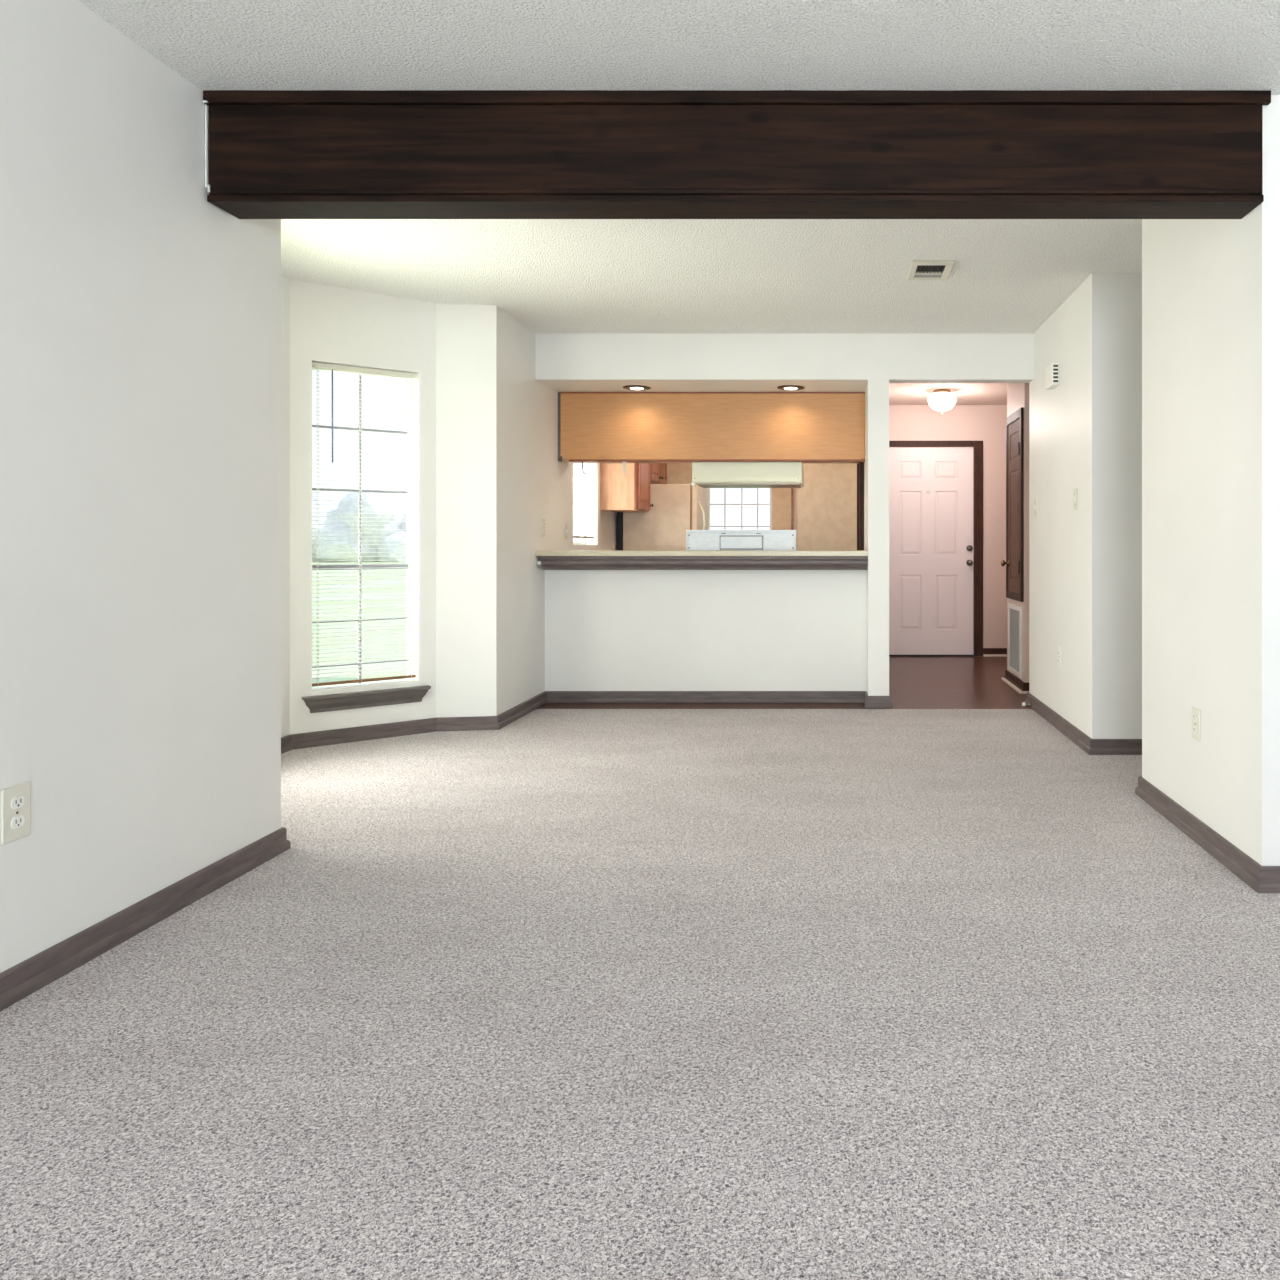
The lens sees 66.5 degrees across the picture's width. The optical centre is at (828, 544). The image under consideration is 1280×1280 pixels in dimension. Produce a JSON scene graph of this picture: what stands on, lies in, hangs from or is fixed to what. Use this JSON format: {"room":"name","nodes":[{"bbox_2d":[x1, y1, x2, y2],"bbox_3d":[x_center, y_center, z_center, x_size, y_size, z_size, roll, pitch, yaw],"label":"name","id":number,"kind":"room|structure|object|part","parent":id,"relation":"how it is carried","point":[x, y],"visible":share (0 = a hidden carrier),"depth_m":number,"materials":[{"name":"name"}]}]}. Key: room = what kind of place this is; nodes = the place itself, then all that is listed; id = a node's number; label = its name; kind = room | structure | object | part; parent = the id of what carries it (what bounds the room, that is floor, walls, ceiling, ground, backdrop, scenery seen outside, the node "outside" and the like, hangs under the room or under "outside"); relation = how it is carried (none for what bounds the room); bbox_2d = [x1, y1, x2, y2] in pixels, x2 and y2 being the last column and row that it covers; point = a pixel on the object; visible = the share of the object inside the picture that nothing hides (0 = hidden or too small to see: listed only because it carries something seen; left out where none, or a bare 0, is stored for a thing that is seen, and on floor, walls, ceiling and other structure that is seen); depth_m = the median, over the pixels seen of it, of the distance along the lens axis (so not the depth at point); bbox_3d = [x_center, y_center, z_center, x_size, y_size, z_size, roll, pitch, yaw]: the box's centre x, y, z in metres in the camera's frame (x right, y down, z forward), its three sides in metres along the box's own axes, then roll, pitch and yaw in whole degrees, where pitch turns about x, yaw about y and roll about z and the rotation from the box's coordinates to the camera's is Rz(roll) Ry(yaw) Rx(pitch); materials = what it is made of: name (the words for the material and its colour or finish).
{"room":"living room","nodes":[
{"label":"living room","id":0,"kind":"room"},
{"bbox_2d":[0,0,280,972],"bbox_3d":[-1.980,-0.110,-0.424,0.150,2.540,7.452,0,0,0],"label":"wall","id":1,"kind":"structure","parent":0,"point":[140,317],"depth_m":2.55,"materials":[{"name":"paint"}]},
{"bbox_2d":[1,782,29,844],"bbox_3d":[-1.900,0.626,2.222,0.010,0.128,0.078,0,0,0],"label":"outlet","id":2,"kind":"object","parent":1,"relation":"attached to","point":[15,800],"visible":1,"depth_m":2.21,"materials":[{"name":"beige plastic"}]},
{"bbox_2d":[11,815,24,828],"bbox_3d":[-1.897,0.648,2.222,0.003,0.027,0.035,0,0,0],"label":"receptacle","id":3,"kind":"object","parent":2,"relation":"attached to","point":[17,821],"depth_m":2.22,"materials":[{"name":"beige plastic"}]},
{"bbox_2d":[11,796,24,808],"bbox_3d":[-1.897,0.602,2.222,0.003,0.027,0.035,0,0,0],"label":"receptacle","id":4,"kind":"object","parent":2,"relation":"attached to","point":[17,802],"depth_m":2.22,"materials":[{"name":"grey plastic"}]},
{"bbox_2d":[0,827,290,1010],"bbox_3d":[-2.062,1.022,-0.324,0.357,0.076,7.352,0,0,0],"label":"baseboard","id":5,"kind":"structure","parent":1,"relation":"attached to","point":[27,977],"depth_m":2.56,"materials":[{"name":"brown paint"}]},
{"bbox_2d":[281,275,289,736],"bbox_3d":[-2.875,-0.110,4.377,0.150,2.540,1.249,0,0,0],"label":"wall","id":6,"kind":"structure","parent":0,"point":[285,282],"depth_m":4.89,"materials":[{"name":"paint"}]},
{"bbox_2d":[290,279,435,733],"bbox_3d":[-2.579,-0.110,5.225,0.854,2.540,0.150,0,0,-41],"label":"wall","id":7,"kind":"structure","parent":0,"point":[329,324],"depth_m":5.11,"materials":[{"name":"paint"}]},
{"bbox_2d":[311,360,419,695],"bbox_3d":[-2.564,-0.089,5.234,0.557,1.768,0.146,0,0,-41],"label":"window","id":8,"kind":"structure","parent":7,"relation":"in","point":[416,388],"depth_m":5.38,"materials":[{"name":"white plastic"}]},
{"bbox_2d":[312,362,415,686],"bbox_3d":[-2.540,-0.110,5.204,0.532,1.719,0.054,0,0,-41],"label":"mini blind","id":9,"kind":"object","parent":8,"relation":"attached to","point":[331,367],"visible":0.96,"depth_m":5.17,"materials":[{"name":"beige plastic"}]},
{"bbox_3d":[-2.724,-0.098,5.059,0.007,1.686,0.031,0,0,-41],"label":"ladder cord","id":10,"kind":"part","parent":9,"relation":"part of","materials":[{"name":"white fabric"}]},
{"bbox_3d":[-2.563,-0.098,5.198,0.007,1.686,0.031,0,0,-41],"label":"ladder cord","id":11,"kind":"part","parent":9,"relation":"part of","materials":[{"name":"white fabric"}]},
{"bbox_3d":[-2.547,-0.955,5.212,0.532,0.028,0.028,0,0,-41],"label":"head rail","id":12,"kind":"part","parent":9,"relation":"part of","materials":[{"name":"beige plastic"}]},
{"bbox_3d":[-2.547,0.743,5.212,0.532,0.014,0.024,0,0,-41],"label":"rail","id":13,"kind":"part","parent":9,"relation":"part of","materials":[{"name":"white plastic"}]},
{"bbox_3d":[-2.365,-0.098,5.371,0.007,1.686,0.031,0,0,-41],"label":"ladder cord","id":14,"kind":"part","parent":9,"relation":"part of","materials":[{"name":"white fabric"}]},
{"bbox_2d":[302,679,430,712],"bbox_3d":[-2.533,0.824,5.199,0.640,0.118,0.150,0,0,-41],"label":"window sill","id":15,"kind":"structure","parent":7,"relation":"attached to","point":[362,695],"depth_m":5.16,"materials":[{"name":"paint"}]},
{"bbox_2d":[281,691,546,753],"bbox_3d":[-2.390,1.022,4.916,0.815,0.076,3.086,0,0,9],"label":"baseboard","id":16,"kind":"structure","parent":7,"relation":"attached to","point":[386,730],"depth_m":5.31,"materials":[{"name":"brown paint"}]},
{"bbox_2d":[436,303,495,716],"bbox_3d":[-2.110,-0.110,5.516,0.372,2.540,0.150,0,0,-9],"label":"wall","id":17,"kind":"structure","parent":0,"point":[465,333],"depth_m":5.44,"materials":[{"name":"paint"}]},
{"bbox_2d":[496,305,616,715],"bbox_3d":[-1.990,-0.110,7.610,0.150,2.540,4.280,0,0,0],"label":"wall","id":18,"kind":"structure","parent":0,"point":[532,486],"depth_m":5.95,"materials":[{"name":"paint"}]},
{"bbox_2d":[541,519,544,535],"bbox_3d":[-1.910,-0.118,6.360,0.010,0.115,0.072,0,0,0],"label":"outlet","id":19,"kind":"object","parent":18,"relation":"attached to","point":[542,520],"visible":1,"depth_m":6.34,"materials":[{"name":"beige plastic"}]},
{"bbox_2d":[564,524,567,539],"bbox_3d":[-1.905,-0.095,6.900,0.019,0.115,0.072,0,0,0],"label":"light switch","id":20,"kind":"object","parent":18,"relation":"attached to","point":[565,525],"visible":1,"depth_m":6.88,"materials":[{"name":"beige plastic"}]},
{"bbox_2d":[573,463,597,544],"bbox_3d":[-1.987,-0.495,7.480,0.146,0.990,0.764,0,0,0],"label":"window","id":21,"kind":"structure","parent":18,"relation":"in","point":[593,502],"depth_m":7.86,"materials":[{"name":"white plastic"}]},
{"bbox_3d":[-2.038,-0.495,7.480,0.045,0.990,0.760,0,0,0],"label":"frame","id":22,"kind":"part","parent":21,"relation":"part of","materials":[{"name":"white plastic"}]},
{"bbox_2d":[573,463,593,537],"bbox_3d":[-1.955,-0.519,7.480,0.031,0.928,0.740,0,0,0],"label":"mini blind","id":23,"kind":"object","parent":21,"relation":"attached to","point":[581,518],"visible":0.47,"depth_m":7.45,"materials":[{"name":"beige plastic"}]},
{"bbox_3d":[-1.955,-0.507,7.450,0.031,0.895,0.007,0,0,0],"label":"ladder cord","id":24,"kind":"part","parent":23,"relation":"part of","materials":[{"name":"white fabric"}]},
{"bbox_3d":[-1.955,-0.062,7.480,0.024,0.014,0.740,0,0,0],"label":"rail","id":25,"kind":"part","parent":23,"relation":"part of","materials":[{"name":"white plastic"}]},
{"bbox_2d":[600,463,652,511],"bbox_3d":[-1.739,-0.741,8.220,0.350,0.899,0.540,0,0,0],"label":"upper cabinet","id":26,"kind":"object","parent":18,"relation":"attached to","point":[631,492],"visible":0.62,"depth_m":7.95,"materials":[{"name":"brown wood"}]},
{"bbox_3d":[-1.620,-0.741,8.220,0.020,0.899,0.540,0,0,0],"label":"frame","id":27,"kind":"part","parent":26,"relation":"part of","materials":[{"name":"red wood"}]},
{"bbox_3d":[-1.601,-0.742,8.220,0.018,0.867,0.510,0,0,0],"label":"cabinet door","id":28,"kind":"part","parent":26,"relation":"part of","materials":[{"name":"red wood"}]},
{"bbox_2d":[651,463,666,483],"bbox_3d":[-1.739,-0.880,8.922,0.350,0.620,0.855,0,0,0],"label":"upper cabinet","id":29,"kind":"object","parent":18,"relation":"attached to","point":[658,470],"visible":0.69,"depth_m":8.88,"materials":[{"name":"brown wood"}]},
{"bbox_3d":[-1.601,-0.881,8.711,0.018,0.588,0.402,0,0,0],"label":"cabinet door","id":30,"kind":"part","parent":29,"relation":"part of","materials":[{"name":"red wood"}]},
{"bbox_3d":[-1.601,-0.881,9.134,0.018,0.588,0.402,0,0,0],"label":"cabinet door","id":31,"kind":"part","parent":29,"relation":"part of","materials":[{"name":"red wood"}]},
{"bbox_2d":[0,709,1279,1279],"bbox_3d":[-0.125,1.110,0.995,5.750,0.100,10.290,0,0,0],"label":"floor","id":32,"kind":"structure","parent":0,"point":[548,994],"depth_m":2.06,"materials":[{"name":"grey carpet"}]},
{"bbox_2d":[77,0,1279,333],"bbox_3d":[-0.175,-1.450,2.800,6.050,0.140,14.200,0,0,0],"label":"ceiling","id":33,"kind":"structure","parent":0,"point":[552,276],"depth_m":2.80,"materials":[{"name":"white paint"}]},
{"bbox_2d":[202,90,1270,218],"bbox_3d":[-0.279,-1.213,2.964,3.242,0.335,0.176,0,0,0],"label":"ceiling beam","id":34,"kind":"structure","parent":33,"relation":"attached to","point":[274,154],"depth_m":2.90,"materials":[{"name":"brown wood"}]},
{"bbox_2d":[907,260,954,279],"bbox_3d":[0.506,-1.374,4.755,0.204,0.012,0.310,0,0,0],"label":"ceiling vent","id":35,"kind":"object","parent":33,"relation":"in","point":[919,269],"visible":1,"depth_m":4.74,"materials":[{"name":"beige plastic"}]},
{"bbox_2d":[536,334,867,391],"bbox_3d":[-0.830,-1.230,6.460,2.170,0.300,0.520,0,0,0],"label":"wall header","id":36,"kind":"structure","parent":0,"point":[564,362],"depth_m":6.20,"materials":[{"name":"paint"}]},
{"bbox_2d":[623,385,650,390],"bbox_3d":[-1.318,-1.074,6.515,0.190,0.012,0.190,0,0,0],"label":"recessed light","id":37,"kind":"object","parent":36,"relation":"in","point":[628,387],"visible":1,"depth_m":6.47,"materials":[{"name":"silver metal"}]},
{"bbox_2d":[558,392,864,475],"bbox_3d":[-0.830,-0.784,6.862,2.168,0.589,0.336,0,0,0],"label":"upper cabinet","id":38,"kind":"object","parent":36,"relation":"hanging from","point":[594,427],"depth_m":6.70,"materials":[{"name":"brown wood"}]},
{"bbox_3d":[-1.447,-0.549,6.720,0.036,0.119,0.030,0,0,0],"label":"bracket","id":39,"kind":"part","parent":38,"relation":"part of","materials":[{"name":"beige wood"}]},
{"bbox_2d":[691,462,803,487],"bbox_3d":[-0.585,-0.508,6.998,0.785,0.173,0.515,0,0,0],"label":"range hood","id":40,"kind":"object","parent":38,"relation":"attached to","point":[704,474],"visible":1,"depth_m":6.75,"materials":[{"name":"beige metal"}]},
{"bbox_3d":[-0.582,-0.436,6.995,0.740,0.008,0.440,0,0,0],"label":"filter frame","id":41,"kind":"part","parent":40,"relation":"part of","materials":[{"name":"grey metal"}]},
{"bbox_2d":[777,385,804,390],"bbox_3d":[-0.262,-1.074,6.515,0.190,0.012,0.190,0,0,0],"label":"recessed light","id":42,"kind":"object","parent":36,"relation":"in","point":[784,387],"visible":1,"depth_m":6.47,"materials":[{"name":"silver"}]},
{"bbox_2d":[545,570,866,702],"bbox_3d":[-0.830,0.568,6.449,2.170,0.985,0.142,0,0,0],"label":"wall","id":43,"kind":"structure","parent":0,"point":[606,630],"depth_m":6.40,"materials":[{"name":"paint"}]},
{"bbox_2d":[536,550,867,555],"bbox_3d":[-0.830,0.056,6.470,2.168,0.035,0.540,0,0,0],"label":"bar","id":44,"kind":"object","parent":43,"relation":"on","point":[553,552],"visible":1,"depth_m":6.20,"materials":[{"name":"beige laminate"}]},
{"bbox_2d":[537,556,867,569],"bbox_3d":[-0.830,0.119,6.306,2.164,0.090,0.187,0,0,0],"label":"trim","id":45,"kind":"structure","parent":43,"relation":"attached to","point":[547,562],"depth_m":6.22,"materials":[{"name":"brown paint"}]},
{"bbox_2d":[667,463,790,529],"bbox_3d":[-0.797,-0.110,9.675,2.535,2.540,0.150,0,0,0],"label":"wall","id":46,"kind":"structure","parent":0,"point":[677,473],"depth_m":9.60,"materials":[{"name":"paint"}]},
{"bbox_2d":[706,488,771,529],"bbox_3d":[-0.909,-0.485,9.657,0.671,1.010,0.116,0,0,0],"label":"window","id":47,"kind":"structure","parent":46,"relation":"in","point":[709,504],"depth_m":9.68,"materials":[{"name":"white plastic"}]},
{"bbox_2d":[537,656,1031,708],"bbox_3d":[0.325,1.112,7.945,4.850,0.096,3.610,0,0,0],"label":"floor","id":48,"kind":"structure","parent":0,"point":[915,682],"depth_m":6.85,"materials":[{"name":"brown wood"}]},
{"bbox_2d":[617,484,707,549],"bbox_3d":[-1.508,0.257,8.875,0.790,1.606,0.750,0,0,0],"label":"refrigerator","id":49,"kind":"object","parent":48,"relation":"on","point":[676,509],"visible":0.26,"depth_m":8.50,"materials":[{"name":"beige metal"}]},
{"bbox_3d":[-1.204,-0.292,8.875,0.053,0.504,0.750,0,0,0],"label":"freezer door","id":50,"kind":"part","parent":49,"relation":"part of","materials":[{"name":"beige metal"}]},
{"bbox_3d":[-1.148,-0.219,8.550,0.070,0.349,0.016,0,0,0],"label":"handle","id":51,"kind":"part","parent":49,"relation":"part of","materials":[{"name":"beige ceramic"}]},
{"bbox_2d":[686,530,795,549],"bbox_3d":[-0.627,0.476,7.122,0.784,1.168,0.715,0,0,0],"label":"range","id":52,"kind":"object","parent":48,"relation":"on","point":[695,539],"visible":0.23,"depth_m":6.78,"materials":[{"name":"white metal"}]},
{"bbox_3d":[-0.626,-0.018,6.776,0.294,0.084,0.005,0,0,0],"label":"plate","id":53,"kind":"part","parent":52,"relation":"part of","materials":[{"name":"white metal"}]},
{"bbox_2d":[794,463,856,549],"bbox_3d":[0.006,-0.140,8.900,0.648,2.400,1.400,0,0,0],"label":"wall","id":54,"kind":"structure","parent":0,"point":[825,508],"depth_m":8.20,"materials":[{"name":"paint"}]},
{"bbox_2d":[791,488,793,529],"bbox_3d":[-0.316,-0.140,8.193,0.020,2.400,0.015,0,0,0],"label":"trim","id":55,"kind":"structure","parent":54,"relation":"attached to","point":[792,489],"depth_m":8.19,"materials":[{"name":"brown wood"}]},
{"bbox_2d":[864,334,888,695],"bbox_3d":[0.324,-0.160,7.635,0.138,2.440,2.870,0,0,0],"label":"wall partition","id":56,"kind":"structure","parent":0,"point":[876,464],"depth_m":6.20,"materials":[{"name":"paint"}]},
{"bbox_2d":[857,462,863,549],"bbox_3d":[0.307,0.010,7.460,0.171,2.100,1.120,0,0,0],"label":"trim","id":57,"kind":"structure","parent":56,"relation":"in","point":[860,466],"depth_m":6.90,"materials":[{"name":"brown wood"}]},
{"bbox_2d":[864,691,892,707],"bbox_3d":[0.324,1.022,6.289,0.182,0.076,0.222,0,0,0],"label":"baseboard","id":58,"kind":"structure","parent":56,"relation":"attached to","point":[869,701],"depth_m":6.19,"materials":[{"name":"brown paint"}]},
{"bbox_2d":[889,405,1006,647],"bbox_3d":[1.535,-0.110,9.145,2.430,2.540,0.150,0,0,0],"label":"wall","id":59,"kind":"structure","parent":0,"point":[985,423],"depth_m":9.07,"materials":[{"name":"beige paint"}]},
{"bbox_2d":[889,441,982,655],"bbox_3d":[0.950,0.034,9.111,1.040,2.057,0.197,0,0,0],"label":"door","id":60,"kind":"structure","parent":59,"relation":"in","point":[936,487],"depth_m":9.08,"materials":[{"name":"white wood"}]},
{"bbox_3d":[1.342,0.170,9.047,0.060,0.060,0.069,0,0,0],"label":"knob","id":61,"kind":"part","parent":60,"relation":"part of","materials":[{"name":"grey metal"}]},
{"bbox_2d":[983,648,1006,653],"bbox_3d":[2.035,1.022,9.059,1.130,0.076,0.022,0,0,0],"label":"baseboard","id":62,"kind":"structure","parent":59,"relation":"attached to","point":[985,650],"depth_m":9.06,"materials":[{"name":"brown wood"}]},
{"bbox_2d":[983,654,1006,656],"bbox_3d":[2.035,1.051,9.039,1.130,0.018,0.018,0,0,0],"label":"trim","id":63,"kind":"structure","parent":59,"relation":"attached to","point":[984,655],"depth_m":9.03,"materials":[{"name":"beige wood"}]},
{"bbox_2d":[889,383,1006,404],"bbox_3d":[1.496,-1.357,7.695,2.207,0.045,2.750,0,0,0],"label":"ceiling","id":64,"kind":"structure","parent":0,"point":[899,393],"depth_m":8.32,"materials":[{"name":"beige paint"}]},
{"bbox_2d":[927,389,956,412],"bbox_3d":[0.975,-1.235,8.200,0.252,0.200,0.252,0,0,0],"label":"flush ceiling light","id":65,"kind":"object","parent":64,"relation":"attached to","point":[941,400],"visible":1,"depth_m":8.12,"materials":[{"name":"white glass"}]},
{"bbox_2d":[889,334,1033,382],"bbox_3d":[0.864,-1.230,6.265,0.942,0.300,0.130,0,0,0],"label":"wall","id":66,"kind":"structure","parent":0,"point":[913,358],"depth_m":6.20,"materials":[{"name":"paint"}]},
{"bbox_2d":[1007,383,1028,681],"bbox_3d":[2.000,-0.138,7.135,1.200,2.395,0.670,0,0,0],"label":"wall","id":67,"kind":"structure","parent":0,"point":[1017,393],"depth_m":6.80,"materials":[{"name":"beige paint"}]},
{"bbox_2d":[1001,407,1023,601],"bbox_3d":[1.363,-0.290,7.120,0.074,1.400,0.580,0,0,0],"label":"door","id":68,"kind":"structure","parent":67,"relation":"in","point":[1014,562],"depth_m":7.08,"materials":[{"name":"brown wood"}]},
{"bbox_3d":[1.357,0.140,7.325,0.062,0.052,0.052,0,0,0],"label":"knob","id":69,"kind":"part","parent":68,"relation":"part of","materials":[{"name":"gold metal"}]},
{"bbox_2d":[1001,677,1028,693],"bbox_3d":[1.975,1.051,7.135,1.230,0.018,0.750,0,0,0],"label":"trim","id":70,"kind":"structure","parent":67,"relation":"attached to","point":[1005,680],"depth_m":7.02,"materials":[{"name":"beige wood"}]},
{"bbox_2d":[1008,603,1021,678],"bbox_3d":[1.394,0.710,7.125,0.012,0.520,0.480,0,0,0],"label":"air vent","id":71,"kind":"object","parent":67,"relation":"in","point":[1014,611],"visible":1,"depth_m":7.11,"materials":[{"name":"white metal"}]},
{"bbox_2d":[1004,670,1028,690],"bbox_3d":[1.984,1.022,7.135,1.212,0.076,0.714,0,0,0],"label":"baseboard","id":72,"kind":"structure","parent":67,"relation":"attached to","point":[1023,686],"depth_m":7.01,"materials":[{"name":"wood"}]},
{"bbox_2d":[1029,273,1141,738],"bbox_3d":[1.968,-0.160,5.575,1.265,2.440,1.510,0,0,0],"label":"wall","id":73,"kind":"structure","parent":0,"point":[1085,432],"depth_m":4.87,"materials":[{"name":"paint"}]},
{"bbox_2d":[1033,498,1036,515],"bbox_3d":[1.325,-0.242,6.120,0.019,0.115,0.072,0,0,0],"label":"light switch","id":74,"kind":"object","parent":73,"relation":"attached to","point":[1035,500],"visible":1,"depth_m":6.11,"materials":[{"name":"beige plastic"}]},
{"bbox_2d":[1046,362,1059,388],"bbox_3d":[1.312,-0.992,5.579,0.045,0.130,0.172,0,0,0],"label":"door chime","id":75,"kind":"object","parent":73,"relation":"attached to","point":[1053,370],"visible":1,"depth_m":5.50,"materials":[{"name":"white plastic"}]},
{"bbox_2d":[1058,646,1060,666],"bbox_3d":[1.330,0.646,5.490,0.010,0.115,0.072,0,0,0],"label":"outlet","id":76,"kind":"object","parent":73,"relation":"attached to","point":[1059,648],"visible":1,"depth_m":5.48,"materials":[{"name":"white plastic"}]},
{"bbox_2d":[1072,488,1077,509],"bbox_3d":[1.325,-0.248,5.135,0.019,0.115,0.072,0,0,0],"label":"light switch","id":77,"kind":"object","parent":73,"relation":"attached to","point":[1075,491],"visible":1,"depth_m":5.12,"materials":[{"name":"beige plastic"}]},
{"bbox_2d":[1025,692,1141,754],"bbox_3d":[1.956,1.022,5.575,1.287,0.076,1.554,0,0,0],"label":"baseboard","id":78,"kind":"structure","parent":73,"relation":"attached to","point":[1091,746],"depth_m":4.90,"materials":[{"name":"brown paint"}]},
{"bbox_2d":[1142,95,1279,865],"bbox_3d":[1.964,-0.160,3.472,1.272,2.440,1.116,0,0,0],"label":"wall","id":79,"kind":"structure","parent":0,"point":[1211,287],"depth_m":3.25,"materials":[{"name":"paint"}]},
{"bbox_2d":[1192,706,1199,741],"bbox_3d":[1.323,0.646,3.430,0.010,0.115,0.072,0,0,0],"label":"outlet","id":80,"kind":"object","parent":79,"relation":"attached to","point":[1195,712],"visible":1,"depth_m":3.42,"materials":[{"name":"beige plastic"}]},
{"bbox_2d":[1192,726,1196,733],"bbox_3d":[1.321,0.668,3.430,0.003,0.027,0.035,0,0,0],"label":"receptacle","id":81,"kind":"object","parent":80,"relation":"attached to","point":[1194,728],"depth_m":3.43,"materials":[{"name":"grey plastic"}]},
{"bbox_2d":[1192,713,1196,720],"bbox_3d":[1.321,0.622,3.430,0.003,0.027,0.035,0,0,0],"label":"receptacle","id":82,"kind":"object","parent":80,"relation":"attached to","point":[1194,715],"depth_m":3.43,"materials":[{"name":"grey plastic"}]},
{"bbox_2d":[1135,776,1279,892],"bbox_3d":[1.953,1.022,3.472,1.294,0.076,1.160,0,0,0],"label":"baseboard","id":83,"kind":"structure","parent":79,"relation":"attached to","point":[1262,879],"depth_m":3.24,"materials":[{"name":"brown paint"}]},
{"label":"outside","id":84,"kind":"structure","parent":0,"visible":0},
{"bbox_2d":[312,562,406,686],"bbox_3d":[-25.000,1.410,15.000,130.000,0.200,150.000,0,0,0],"label":"ground","id":85,"kind":"structure","parent":84,"point":[370,573],"depth_m":16.06,"materials":[{"name":"green plant"}]},
{"bbox_2d":[312,487,578,561],"bbox_3d":[-44.039,-1.554,71.900,47.220,5.828,17.477,0,0,0],"label":"tree line","id":86,"kind":"object","parent":85,"relation":"on","point":[348,516],"visible":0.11,"depth_m":71.56,"materials":[{"name":"green plant"}]}
]}

